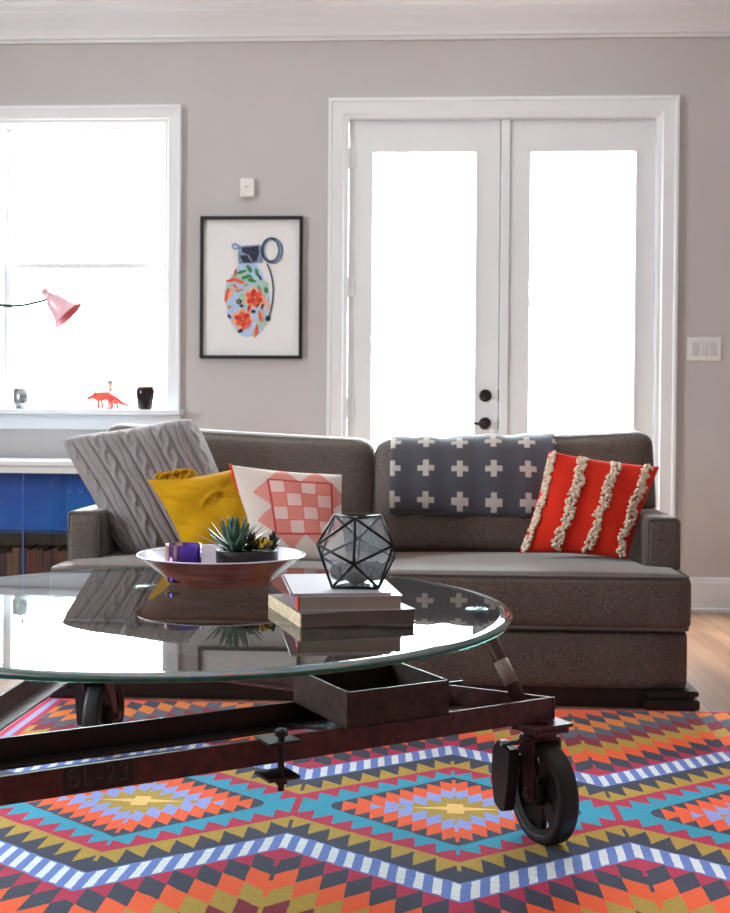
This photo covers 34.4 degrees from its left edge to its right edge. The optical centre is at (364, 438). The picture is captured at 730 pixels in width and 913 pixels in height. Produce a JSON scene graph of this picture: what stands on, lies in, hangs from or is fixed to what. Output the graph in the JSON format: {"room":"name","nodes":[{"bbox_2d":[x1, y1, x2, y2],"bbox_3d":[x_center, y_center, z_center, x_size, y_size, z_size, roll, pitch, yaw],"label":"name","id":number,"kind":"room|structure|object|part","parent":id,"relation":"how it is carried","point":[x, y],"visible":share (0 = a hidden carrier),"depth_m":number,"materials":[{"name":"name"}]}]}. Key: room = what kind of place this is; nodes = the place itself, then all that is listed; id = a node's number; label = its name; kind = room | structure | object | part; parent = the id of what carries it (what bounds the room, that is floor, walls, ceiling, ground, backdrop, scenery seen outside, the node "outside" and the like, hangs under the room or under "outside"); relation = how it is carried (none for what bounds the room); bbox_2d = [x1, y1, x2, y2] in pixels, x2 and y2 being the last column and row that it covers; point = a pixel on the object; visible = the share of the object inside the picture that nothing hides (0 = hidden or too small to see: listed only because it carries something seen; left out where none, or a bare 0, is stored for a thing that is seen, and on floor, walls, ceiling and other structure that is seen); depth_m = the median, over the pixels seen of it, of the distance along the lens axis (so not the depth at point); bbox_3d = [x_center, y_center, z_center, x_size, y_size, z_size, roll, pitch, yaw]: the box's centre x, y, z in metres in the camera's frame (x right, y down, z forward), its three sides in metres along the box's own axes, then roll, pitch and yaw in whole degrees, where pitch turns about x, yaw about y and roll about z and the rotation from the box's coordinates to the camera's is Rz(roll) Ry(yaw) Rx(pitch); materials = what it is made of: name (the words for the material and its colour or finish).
{"room":"living room","nodes":[
{"label":"living room","id":0,"kind":"room"},
{"bbox_2d":[0,37,729,576],"bbox_3d":[0.540,-0.670,5.975,8.800,3.040,0.150,0,1,3],"label":"wall","id":1,"kind":"structure","parent":0,"point":[259,111],"depth_m":5.93,"materials":[{"name":"beige paint"}]},
{"bbox_2d":[0,104,183,429],"bbox_3d":[-1.435,-0.865,6.012,1.048,1.640,0.230,0,1,3],"label":"window","id":2,"kind":"structure","parent":1,"relation":"in","point":[154,119],"depth_m":5.99,"materials":[{"name":"white paint"}]},
{"bbox_2d":[13,378,30,408],"bbox_3d":[-1.736,-0.228,5.974,0.088,0.152,0.088,0,1,3],"label":"lantern","id":3,"kind":"object","parent":2,"relation":"on","point":[21,396],"visible":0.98,"depth_m":5.94,"materials":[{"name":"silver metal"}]},
{"bbox_3d":[-1.541,-0.207,5.973,0.080,0.114,0.080,0,1,3],"label":"clear glass","id":4,"kind":"part","parent":2,"relation":"part of","materials":[{"name":"glass"}]},
{"bbox_3d":[-1.435,-0.527,6.071,0.840,0.748,0.028,0,1,3],"label":"sash","id":5,"kind":"part","parent":2,"relation":"part of","materials":[{"name":"glass"}]},
{"bbox_3d":[-1.428,-1.232,6.090,0.840,0.731,0.028,0,1,3],"label":"sash","id":6,"kind":"part","parent":2,"relation":"part of","materials":[{"name":"white glass"}]},
{"bbox_2d":[86,388,129,408],"bbox_3d":[-1.292,-0.202,5.929,0.225,0.108,0.052,0,1,3],"label":"dinosaur","id":7,"kind":"object","parent":2,"relation":"on","point":[99,397],"visible":1,"depth_m":5.91,"materials":[{"name":"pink plastic"}]},
{"bbox_2d":[106,380,114,408],"bbox_3d":[-1.291,-0.223,5.984,0.044,0.148,0.044,0,1,3],"label":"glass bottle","id":8,"kind":"object","parent":2,"relation":"on","point":[110,383],"visible":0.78,"depth_m":5.97,"materials":[{"name":"glass"}]},
{"bbox_2d":[135,386,154,408],"bbox_3d":[-1.105,-0.204,5.929,0.098,0.116,0.098,0,1,3],"label":"jar","id":9,"kind":"object","parent":2,"relation":"on","point":[145,395],"visible":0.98,"depth_m":5.89,"materials":[{"name":"black glass"}]},
{"bbox_2d":[240,178,254,197],"bbox_3d":[-0.591,-1.261,5.937,0.072,0.095,0.033,0,1,3],"label":"wall sensor","id":10,"kind":"object","parent":1,"relation":"attached to","point":[247,185],"visible":1,"depth_m":5.92,"materials":[{"name":"white plastic"}]},
{"bbox_2d":[199,216,302,358],"bbox_3d":[-0.573,-0.760,5.945,0.518,0.715,0.030,0,1,3],"label":"framed print","id":11,"kind":"object","parent":1,"relation":"attached to","point":[251,267],"visible":1,"depth_m":5.95,"materials":[{"name":"white paper"}]},
{"bbox_2d":[0,0,729,43],"bbox_3d":[0.542,-2.087,5.805,8.800,0.200,0.145,0,1,3],"label":"trim","id":12,"kind":"structure","parent":1,"relation":"attached to","point":[21,21],"depth_m":5.84,"materials":[{"name":"white paint"}]},
{"bbox_2d":[346,120,500,441],"bbox_3d":[0.287,-0.379,5.930,0.777,2.435,0.107,0,1,3],"label":"door","id":13,"kind":"structure","parent":1,"relation":"in","point":[367,139],"depth_m":5.92,"materials":[{"name":"white paint"}]},
{"bbox_3d":[0.563,-0.075,5.896,0.137,0.062,0.062,0,1,3],"label":"lever","id":14,"kind":"part","parent":13,"relation":"part of","materials":[{"name":"brown metal"}]},
{"bbox_2d":[326,95,679,516],"bbox_3d":[0.677,-0.422,5.939,1.730,2.547,0.154,0,1,3],"label":"trim","id":15,"kind":"structure","parent":1,"relation":"attached to","point":[665,109],"depth_m":5.85,"materials":[{"name":"white paint"}]},
{"bbox_2d":[498,119,655,440],"bbox_3d":[1.041,-0.373,5.920,0.792,2.435,0.081,0,1,3],"label":"door","id":16,"kind":"structure","parent":1,"relation":"in","point":[519,139],"depth_m":5.89,"materials":[{"name":"white paint"}]},
{"bbox_2d":[687,337,721,360],"bbox_3d":[1.677,-0.443,5.834,0.167,0.118,0.011,0,1,3],"label":"light switch","id":17,"kind":"object","parent":1,"relation":"attached to","point":[698,348],"visible":1,"depth_m":5.83,"materials":[{"name":"white plastic"}]},
{"bbox_2d":[689,577,729,612],"bbox_3d":[0.524,0.764,5.907,8.800,0.174,0.030,0,1,3],"label":"baseboard","id":18,"kind":"structure","parent":1,"relation":"attached to","point":[708,594],"depth_m":5.84,"materials":[{"name":"white paint"}]},
{"bbox_2d":[0,613,729,711],"bbox_3d":[0.217,0.960,0.443,8.800,0.050,11.280,0,1,3],"label":"floor","id":19,"kind":"structure","parent":0,"point":[26,641],"depth_m":4.74,"materials":[{"name":"brown wood"}]},
{"bbox_2d":[0,287,81,327],"bbox_3d":[-1.534,0.120,4.796,0.763,1.466,0.260,0,1,3],"label":"floor lamp","id":20,"kind":"object","parent":19,"relation":"on","point":[62,309],"visible":1,"depth_m":4.75,"materials":[{"name":"pink metal"}]},
{"bbox_3d":[-1.528,-0.557,4.785,0.506,0.051,0.012,0,1,3],"label":"arm","id":21,"kind":"part","parent":20,"relation":"part of","materials":[{"name":"grey metal"}]},
{"bbox_2d":[40,287,52,299],"bbox_3d":[-1.281,-0.580,4.771,0.061,0.061,0.039,0,1,3],"label":"socket","id":22,"kind":"object","parent":20,"relation":"attached to","point":[48,295],"depth_m":4.76,"materials":[{"name":"pink metal"}]},
{"bbox_3d":[-1.208,-0.516,4.779,0.139,0.140,0.132,1,1,33],"label":"lamp shade","id":23,"kind":"part","parent":20,"relation":"part of","materials":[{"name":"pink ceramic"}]},
{"bbox_2d":[0,457,95,614],"bbox_3d":[-1.738,0.468,5.799,1.390,0.736,0.410,0,1,3],"label":"base cabinet","id":24,"kind":"object","parent":19,"relation":"on","point":[38,495],"visible":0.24,"depth_m":5.79,"materials":[{"name":"white paint"},{"name":"blue paint"},{"name":"clear glass"}]},
{"bbox_2d":[0,549,12,594],"bbox_3d":[-1.734,0.648,5.747,0.041,0.197,0.180,0,1,3],"label":"book","id":25,"kind":"object","parent":24,"relation":"in","point":[3,555],"visible":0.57,"depth_m":5.66,"materials":[{"name":"brown paper"}]},
{"bbox_2d":[7,551,12,594],"bbox_3d":[-1.698,0.647,5.745,0.026,0.199,0.180,0,1,3],"label":"book","id":26,"kind":"object","parent":24,"relation":"in","point":[10,554],"visible":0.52,"depth_m":5.66,"materials":[{"name":"brown paper"}]},
{"bbox_2d":[13,544,25,594],"bbox_3d":[-1.669,0.634,5.743,0.030,0.226,0.180,0,1,3],"label":"book","id":27,"kind":"object","parent":24,"relation":"in","point":[15,549],"visible":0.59,"depth_m":5.65,"materials":[{"name":"brown paper"}]},
{"bbox_2d":[19,544,38,594],"bbox_3d":[-1.634,0.634,5.741,0.035,0.226,0.180,0,1,3],"label":"book","id":28,"kind":"object","parent":24,"relation":"in","point":[29,546],"visible":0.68,"depth_m":5.65,"materials":[{"name":"brown paper"}]},
{"bbox_2d":[0,529,67,544],"bbox_3d":[-1.738,0.474,5.809,1.290,0.053,0.350,0,1,3],"label":"shelf","id":29,"kind":"object","parent":24,"relation":"attached to","point":[7,536],"depth_m":5.63,"materials":[{"name":"black wood"}]},
{"bbox_2d":[27,546,45,594],"bbox_3d":[-1.595,0.639,5.739,0.040,0.216,0.180,0,1,3],"label":"book","id":30,"kind":"object","parent":24,"relation":"in","point":[30,552],"visible":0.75,"depth_m":5.65,"materials":[{"name":"brown paper"}]},
{"bbox_2d":[35,546,53,594],"bbox_3d":[-1.556,0.639,5.736,0.034,0.217,0.180,0,1,3],"label":"book","id":31,"kind":"object","parent":24,"relation":"in","point":[38,552],"visible":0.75,"depth_m":5.65,"materials":[{"name":"brown paper"}]},
{"bbox_2d":[43,548,51,594],"bbox_3d":[-1.516,0.643,5.734,0.042,0.210,0.180,0,1,3],"label":"book","id":32,"kind":"object","parent":24,"relation":"in","point":[47,554],"visible":0.39,"depth_m":5.64,"materials":[{"name":"brown paper"}]},
{"bbox_3d":[-1.736,0.292,5.806,1.290,0.312,0.010,0,1,3],"label":"panel","id":33,"kind":"part","parent":24,"relation":"part of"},
{"bbox_2d":[52,545,67,565],"bbox_3d":[-1.479,0.636,5.732,0.028,0.225,0.180,0,1,3],"label":"book","id":34,"kind":"object","parent":24,"relation":"in","point":[55,550],"visible":0.27,"depth_m":5.64,"materials":[{"name":"brown paper"}]},
{"bbox_2d":[58,548,67,563],"bbox_3d":[-1.451,0.643,5.731,0.024,0.211,0.180,0,1,3],"label":"book","id":35,"kind":"object","parent":24,"relation":"in","point":[60,553],"visible":0.23,"depth_m":5.64,"materials":[{"name":"brown paper"}]},
{"bbox_2d":[63,550,67,561],"bbox_3d":[-1.423,0.643,5.729,0.028,0.212,0.180,0,1,3],"label":"book","id":36,"kind":"object","parent":24,"relation":"in","point":[65,553],"visible":0.11,"depth_m":5.64,"materials":[{"name":"brown paper"}]},
{"bbox_2d":[0,698,729,912],"bbox_3d":[0.545,0.900,2.590,3.385,0.006,2.505,0,1,3],"label":"rug","id":37,"kind":"object","parent":19,"relation":"on","point":[416,826],"visible":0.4,"depth_m":2.67,"materials":[{"name":"fabric"}]},
{"bbox_2d":[0,567,578,845],"bbox_3d":[-0.380,0.637,2.720,1.571,0.515,1.516,0,1,-17],"label":"coffee table","id":38,"kind":"object","parent":37,"relation":"on","point":[378,701],"visible":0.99,"depth_m":2.50,"materials":[{"name":"clear glass"}]},
{"bbox_3d":[-0.797,0.599,2.583,0.049,0.051,1.380,0,1,4],"label":"rail","id":39,"kind":"part","parent":38,"relation":"part of","materials":[{"name":"red metal"}]},
{"bbox_3d":[-0.479,0.608,2.122,0.129,0.044,0.002,0,1,-30],"label":"number plate","id":40,"kind":"part","parent":38,"relation":"part of","materials":[{"name":"black paint"}]},
{"bbox_3d":[-0.625,0.501,3.133,0.146,0.235,0.033,1,1,34],"label":"post","id":41,"kind":"part","parent":38,"relation":"part of","materials":[{"name":"red metal"}]},
{"bbox_2d":[136,544,305,588],"bbox_3d":[-0.373,0.335,3.066,0.437,0.076,0.437,0,1,3],"label":"wooden bowl","id":42,"kind":"object","parent":38,"relation":"on","point":[207,574],"visible":0.82,"depth_m":2.93,"materials":[{"name":"brown wood"}]},
{"bbox_2d":[165,542,201,582],"bbox_3d":[-0.462,0.315,3.001,0.091,0.094,0.091,0,1,3],"label":"votive candle","id":43,"kind":"object","parent":42,"relation":"in","point":[190,552],"visible":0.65,"depth_m":2.96,"materials":[{"name":"purple glass"}]},
{"bbox_2d":[199,515,281,562],"bbox_3d":[-0.326,0.280,3.064,0.216,0.164,0.202,0,1,3],"label":"succulents","id":44,"kind":"object","parent":42,"relation":"in","point":[234,549],"visible":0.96,"depth_m":3.04,"materials":[{"name":"green plant"}]},
{"bbox_2d":[215,547,278,562],"bbox_3d":[-0.308,0.325,3.077,0.164,0.074,0.164,0,1,3],"label":"planter","id":45,"kind":"object","parent":42,"relation":"in","point":[223,554],"depth_m":3.02,"materials":[{"name":"black ceramic"}]},
{"bbox_3d":[-0.287,0.604,2.499,1.220,0.051,0.047,0,1,-30],"label":"rail","id":46,"kind":"part","parent":38,"relation":"part of","materials":[{"name":"metal"}]},
{"bbox_3d":[-0.414,0.386,2.692,1.490,0.013,1.490,0,1,3],"label":"glass","id":47,"kind":"part","parent":38,"relation":"part of","materials":[{"name":"clear glass"}]},
{"bbox_3d":[-0.231,0.608,2.297,1.500,0.051,0.049,0,1,-30],"label":"rail","id":48,"kind":"part","parent":38,"relation":"part of","materials":[{"name":"red metal"}]},
{"bbox_3d":[-0.170,0.653,2.291,0.066,0.006,0.066,0,1,-30],"label":"clamp plate","id":49,"kind":"part","parent":38,"relation":"part of","materials":[{"name":"metal"}]},
{"bbox_3d":[-0.170,0.584,2.290,0.066,0.006,0.066,0,1,-30],"label":"clamp plate","id":50,"kind":"part","parent":38,"relation":"part of","materials":[{"name":"metal"}]},
{"bbox_3d":[-0.186,0.598,2.943,1.355,0.051,0.049,1,1,27],"label":"rail","id":51,"kind":"part","parent":38,"relation":"part of","materials":[{"name":"red metal"}]},
{"bbox_2d":[268,593,415,627],"bbox_3d":[-0.056,0.370,2.579,0.250,0.028,0.284,0,1,-18],"label":"book","id":52,"kind":"object","parent":38,"relation":"on","point":[283,604],"visible":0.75,"depth_m":2.45,"materials":[{"name":"beige paper"}]},
{"bbox_2d":[288,579,401,610],"bbox_3d":[-0.051,0.340,2.600,0.220,0.030,0.300,0,1,-8],"label":"book","id":53,"kind":"object","parent":52,"relation":"on","point":[356,602],"visible":0.49,"depth_m":2.45,"materials":[{"name":"white paper"}]},
{"bbox_2d":[282,574,391,595],"bbox_3d":[-0.069,0.321,2.605,0.210,0.005,0.311,0,1,-8],"label":"booklet","id":54,"kind":"object","parent":53,"relation":"on","point":[296,584],"visible":0.71,"depth_m":2.53,"materials":[{"name":"white paper"}]},
{"bbox_2d":[316,513,395,588],"bbox_3d":[-0.018,0.242,2.537,0.167,0.156,0.191,0,1,3],"label":"terrarium","id":55,"kind":"object","parent":54,"relation":"on","point":[354,517],"visible":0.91,"depth_m":2.50,"materials":[{"name":"metal"}]},
{"bbox_2d":[330,562,344,580],"bbox_3d":[-0.052,0.288,2.559,0.048,0.042,0.046,0,1,3],"label":"moss ball","id":56,"kind":"object","parent":55,"relation":"in","point":[335,571],"visible":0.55,"depth_m":2.54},
{"bbox_2d":[341,558,369,584],"bbox_3d":[-0.020,0.286,2.531,0.063,0.057,0.056,0,1,3],"label":"moss ball","id":57,"kind":"object","parent":55,"relation":"in","point":[353,576],"visible":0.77,"depth_m":2.51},
{"bbox_2d":[367,561,383,580],"bbox_3d":[0.017,0.287,2.558,0.052,0.045,0.046,0,1,3],"label":"moss ball","id":58,"kind":"object","parent":55,"relation":"in","point":[376,568],"visible":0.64,"depth_m":2.54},
{"bbox_3d":[0.046,0.271,2.534,0.032,0.092,0.092,0,1,3],"label":"glass pane","id":59,"kind":"part","parent":55,"relation":"part of","materials":[{"name":"clear glass"}]},
{"bbox_3d":[-0.010,0.621,2.645,0.435,0.005,0.234,0,1,-31],"label":"bed plate","id":60,"kind":"part","parent":38,"relation":"part of","materials":[{"name":"metal"}]},
{"bbox_2d":[294,663,448,728],"bbox_3d":[0.010,0.542,2.532,0.244,0.074,0.260,0,1,-28],"label":"steel tray","id":61,"kind":"object","parent":38,"relation":"on","point":[397,695],"depth_m":2.45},
{"bbox_3d":[0.314,0.515,2.708,0.033,0.239,0.178,0,1,-44],"label":"post","id":62,"kind":"part","parent":38,"relation":"part of","materials":[{"name":"red metal"}]},
{"bbox_2d":[49,424,699,710],"bbox_3d":[0.037,0.412,4.372,2.159,0.919,1.008,0,1,3],"label":"sofa","id":63,"kind":"object","parent":19,"relation":"on","point":[584,629],"visible":0.57,"depth_m":3.91,"materials":[{"name":"grey fabric"}]},
{"bbox_3d":[-0.968,0.436,4.516,0.124,0.380,0.757,0,1,3],"label":"arm","id":64,"kind":"part","parent":63,"relation":"part of"},
{"bbox_2d":[63,419,218,553],"bbox_3d":[-0.755,0.175,4.314,0.730,0.492,0.283,0,1,1],"label":"knit pillow","id":65,"kind":"object","parent":63,"relation":"on","point":[116,468],"visible":0.63,"depth_m":4.25,"materials":[{"name":"grey fabric"}]},
{"bbox_2d":[148,468,249,544],"bbox_3d":[-0.532,0.270,4.144,0.462,0.333,0.187,0,1,3],"label":"pillow","id":66,"kind":"object","parent":63,"relation":"on","point":[192,503],"visible":0.58,"depth_m":4.10,"materials":[{"name":"fabric"}]},
{"bbox_2d":[49,550,371,625],"bbox_3d":[-0.514,0.520,4.228,1.077,0.216,0.656,0,1,3],"label":"seat cushion","id":67,"kind":"object","parent":63,"relation":"on","point":[105,600],"depth_m":3.92,"materials":[{"name":"grey fabric"}]},
{"bbox_2d":[107,424,374,551],"bbox_3d":[-0.493,0.188,4.598,1.066,0.485,0.347,0,1,3],"label":"cushion","id":68,"kind":"object","parent":63,"relation":"on","point":[352,458],"depth_m":4.50,"materials":[{"name":"fabric"}]},
{"bbox_2d":[229,464,346,560],"bbox_3d":[-0.273,0.265,4.133,0.411,0.350,0.183,0,1,-5],"label":"pillow","id":69,"kind":"object","parent":63,"relation":"on","point":[298,507],"visible":0.78,"depth_m":4.10,"materials":[{"name":"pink fabric"}]},
{"bbox_3d":[0.051,0.355,4.771,2.120,0.588,0.208,0,1,3],"label":"frame","id":70,"kind":"part","parent":63,"relation":"part of","materials":[{"name":"grey fabric"}]},
{"bbox_2d":[389,432,556,516],"bbox_3d":[0.419,0.144,4.626,0.628,0.344,0.521,0,1,3],"label":"throw blanket","id":71,"kind":"object","parent":63,"relation":"on","point":[461,475],"visible":0.98,"depth_m":4.40,"materials":[{"name":"grey fabric"}]},
{"bbox_2d":[373,431,655,554],"bbox_3d":[0.567,0.203,4.539,1.072,0.471,0.347,0,1,3],"label":"cushion","id":72,"kind":"object","parent":63,"relation":"on","point":[409,532],"depth_m":4.41,"materials":[{"name":"grey fabric"}]},
{"bbox_2d":[374,552,690,630],"bbox_3d":[0.548,0.529,4.168,1.081,0.216,0.656,0,1,3],"label":"seat cushion","id":73,"kind":"object","parent":63,"relation":"on","point":[541,591],"depth_m":3.85,"materials":[{"name":"grey fabric"}]},
{"bbox_2d":[520,450,658,558],"bbox_3d":[0.801,0.230,4.173,0.508,0.371,0.193,0,1,3],"label":"pillow","id":74,"kind":"object","parent":63,"relation":"on","point":[584,505],"visible":1,"depth_m":4.13,"materials":[{"name":"fabric"}]},
{"bbox_3d":[1.041,0.453,4.404,0.124,0.380,0.757,0,1,3],"label":"arm","id":75,"kind":"part","parent":63,"relation":"part of"}
]}

